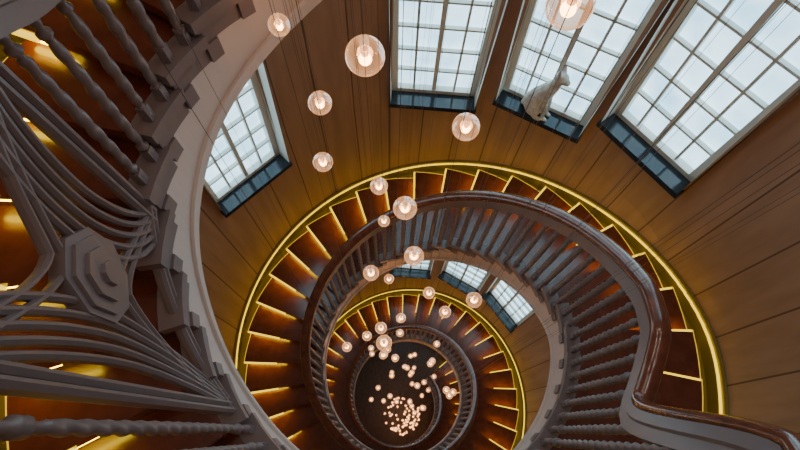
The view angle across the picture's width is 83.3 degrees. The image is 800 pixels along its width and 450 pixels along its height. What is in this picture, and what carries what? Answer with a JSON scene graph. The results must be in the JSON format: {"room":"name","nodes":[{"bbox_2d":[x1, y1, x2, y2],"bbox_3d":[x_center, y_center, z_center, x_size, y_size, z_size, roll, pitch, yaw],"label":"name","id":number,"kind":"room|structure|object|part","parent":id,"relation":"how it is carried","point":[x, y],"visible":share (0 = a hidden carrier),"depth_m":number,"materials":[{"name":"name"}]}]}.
{"room":"spiral stairwell","nodes":[
{"label":"spiral stairwell","id":0,"kind":"room"},
{"bbox_2d":[354,342,445,444],"bbox_3d":[-0.076,4.831,12.140,4.000,0.100,4.000,3,66,0],"label":"floor","id":1,"kind":"structure","parent":0,"point":[371,415],"depth_m":12.20,"materials":[{"name":"stone"}]},
{"bbox_2d":[0,0,799,449],"bbox_3d":[0.058,2.097,6.133,3.899,13.234,3.899,-10,66,-6],"label":"spiral staircase","id":2,"kind":"structure","parent":1,"relation":"on","point":[111,338],"depth_m":1.69,"materials":[{"name":"brown wood"}]},
{"bbox_3d":[-0.766,0.189,1.257,0.121,1.407,0.649,-15,67,-8],"label":"ornamental panel","id":3,"kind":"part","parent":2,"relation":"part of","materials":[{"name":"grey"}]},
{"bbox_2d":[199,0,799,434],"bbox_3d":[0.079,1.663,5.179,3.900,15.200,3.900,3,66,0],"label":"wall","id":4,"kind":"structure","parent":0,"point":[746,283],"depth_m":3.26,"materials":[{"name":"brown wood"}]},
{"bbox_2d":[203,62,291,217],"bbox_3d":[-1.191,-0.739,2.957,0.453,2.178,0.741,41,71,16],"label":"window","id":5,"kind":"structure","parent":4,"relation":"in","point":[249,116],"depth_m":3.65,"materials":[{"name":"glass"}]},
{"bbox_2d":[389,260,433,278],"bbox_3d":[0.209,0.397,7.109,0.741,2.178,0.210,5,66,1],"label":"window","id":6,"kind":"structure","parent":4,"relation":"in","point":[419,271],"depth_m":8.04,"materials":[{"name":"glass"}]},
{"bbox_2d":[389,0,507,113],"bbox_3d":[0.297,-1.409,2.833,0.744,2.178,0.478,3,66,0],"label":"window","id":7,"kind":"structure","parent":4,"relation":"in","point":[465,18],"depth_m":3.37,"materials":[{"name":"glass"}]},
{"bbox_2d":[438,261,489,297],"bbox_3d":[1.052,0.567,6.841,0.741,2.178,0.210,29,68,11],"label":"window","id":8,"kind":"structure","parent":4,"relation":"in","point":[467,281],"depth_m":7.71,"materials":[{"name":"glass"}]},
{"bbox_2d":[481,278,534,332],"bbox_3d":[1.658,0.945,6.342,0.210,2.178,0.741,-33,70,-15],"label":"window","id":9,"kind":"structure","parent":4,"relation":"in","point":[519,310],"depth_m":7.15,"materials":[{"name":"glass"}]},
{"bbox_2d":[492,0,669,143],"bbox_3d":[1.070,-1.238,2.564,0.730,2.178,0.453,29,68,11],"label":"window","id":10,"kind":"structure","parent":4,"relation":"in","point":[594,30],"depth_m":3.04,"materials":[{"name":"glass"}]},
{"bbox_2d":[521,62,570,121],"bbox_3d":[1.074,-1.014,3.319,0.239,0.527,0.223,3,66,0],"label":"sculpture","id":11,"kind":"object","parent":10,"relation":"on","point":[540,92],"visible":0.97,"depth_m":3.34,"materials":[{"name":"ceramic"}]},
{"bbox_2d":[596,0,799,198],"bbox_3d":[1.600,-0.880,2.072,0.453,2.178,0.717,-33,70,-15],"label":"window","id":12,"kind":"structure","parent":4,"relation":"in","point":[771,73],"depth_m":2.49,"materials":[{"name":"glass"}]},
{"bbox_3d":[0.234,-1.506,-1.782,4.000,0.100,4.000,3,66,0],"label":"ceiling","id":13,"kind":"structure","parent":0,"visible":0},
{"bbox_2d":[124,0,309,299],"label":"pendant chandelier","id":14,"kind":"object","parent":13,"relation":"hanging from","point":[124,0],"depth_m":0.82,"materials":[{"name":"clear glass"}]},
{"bbox_2d":[268,0,359,293],"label":"pendant chandelier","id":15,"kind":"object","parent":13,"relation":"hanging from","point":[320,104],"depth_m":1.54,"materials":[{"name":"clear glass"}]},
{"bbox_2d":[343,0,387,123],"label":"pendant chandelier","id":16,"kind":"object","parent":13,"relation":"hanging from","point":[365,59],"depth_m":1.37,"materials":[{"name":"clear glass"}]},
{"bbox_2d":[357,295,398,364],"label":"pendant chandelier","id":17,"kind":"object","parent":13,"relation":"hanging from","point":[384,342],"depth_m":4.64,"materials":[{"name":"clear glass"}]},
{"bbox_2d":[363,260,405,299],"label":"pendant chandelier","id":18,"kind":"object","parent":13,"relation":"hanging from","point":[371,272],"depth_m":3.47,"materials":[{"name":"clear glass"}]},
{"bbox_2d":[366,165,420,232],"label":"pendant chandelier","id":19,"kind":"object","parent":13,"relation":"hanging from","point":[404,209],"depth_m":2.32,"materials":[{"name":"clear glass"}]},
{"bbox_2d":[381,391,434,434],"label":"pendant chandelier","id":20,"kind":"object","parent":13,"relation":"hanging from","point":[405,393],"depth_m":10.99,"materials":[{"name":"clear glass"}]},
{"bbox_2d":[395,245,423,265],"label":"pendant chandelier","id":21,"kind":"object","parent":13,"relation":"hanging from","point":[413,256],"depth_m":2.76,"materials":[{"name":"clear glass"}]},
{"bbox_2d":[402,352,442,397],"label":"pendant chandelier","id":22,"kind":"object","parent":13,"relation":"hanging from","point":[413,352],"depth_m":7.44,"materials":[{"name":"clear glass"}]},
{"bbox_2d":[420,266,454,351],"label":"pendant chandelier","id":23,"kind":"object","parent":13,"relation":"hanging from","point":[445,311],"depth_m":4.59,"materials":[{"name":"clear glass"}]},
{"bbox_2d":[409,0,512,347],"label":"pendant chandelier","id":24,"kind":"object","parent":13,"relation":"hanging from","point":[465,128],"depth_m":1.93,"materials":[{"name":"clear glass"}]},
{"bbox_2d":[450,0,595,287],"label":"pendant chandelier","id":25,"kind":"object","parent":13,"relation":"hanging from","point":[568,8],"depth_m":1.16,"materials":[{"name":"clear glass"}]},
{"bbox_2d":[451,0,697,342],"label":"pendant chandelier","id":26,"kind":"object","parent":13,"relation":"hanging from","point":[473,300],"depth_m":1.09,"materials":[{"name":"clear glass"}]},
{"bbox_2d":[484,142,799,368],"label":"pendant chandelier","id":27,"kind":"object","parent":13,"relation":"hanging from","point":[799,142],"depth_m":0.79,"materials":[{"name":"clear glass"}]},
{"bbox_2d":[542,0,789,264],"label":"pendant chandelier","id":28,"kind":"object","parent":13,"relation":"hanging from","point":[786,0],"depth_m":0.75,"materials":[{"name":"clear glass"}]},
{"bbox_2d":[565,186,799,326],"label":"pendant chandelier","id":29,"kind":"object","parent":13,"relation":"hanging from","point":[799,186],"depth_m":1.12,"materials":[{"name":"clear glass"}]}
]}

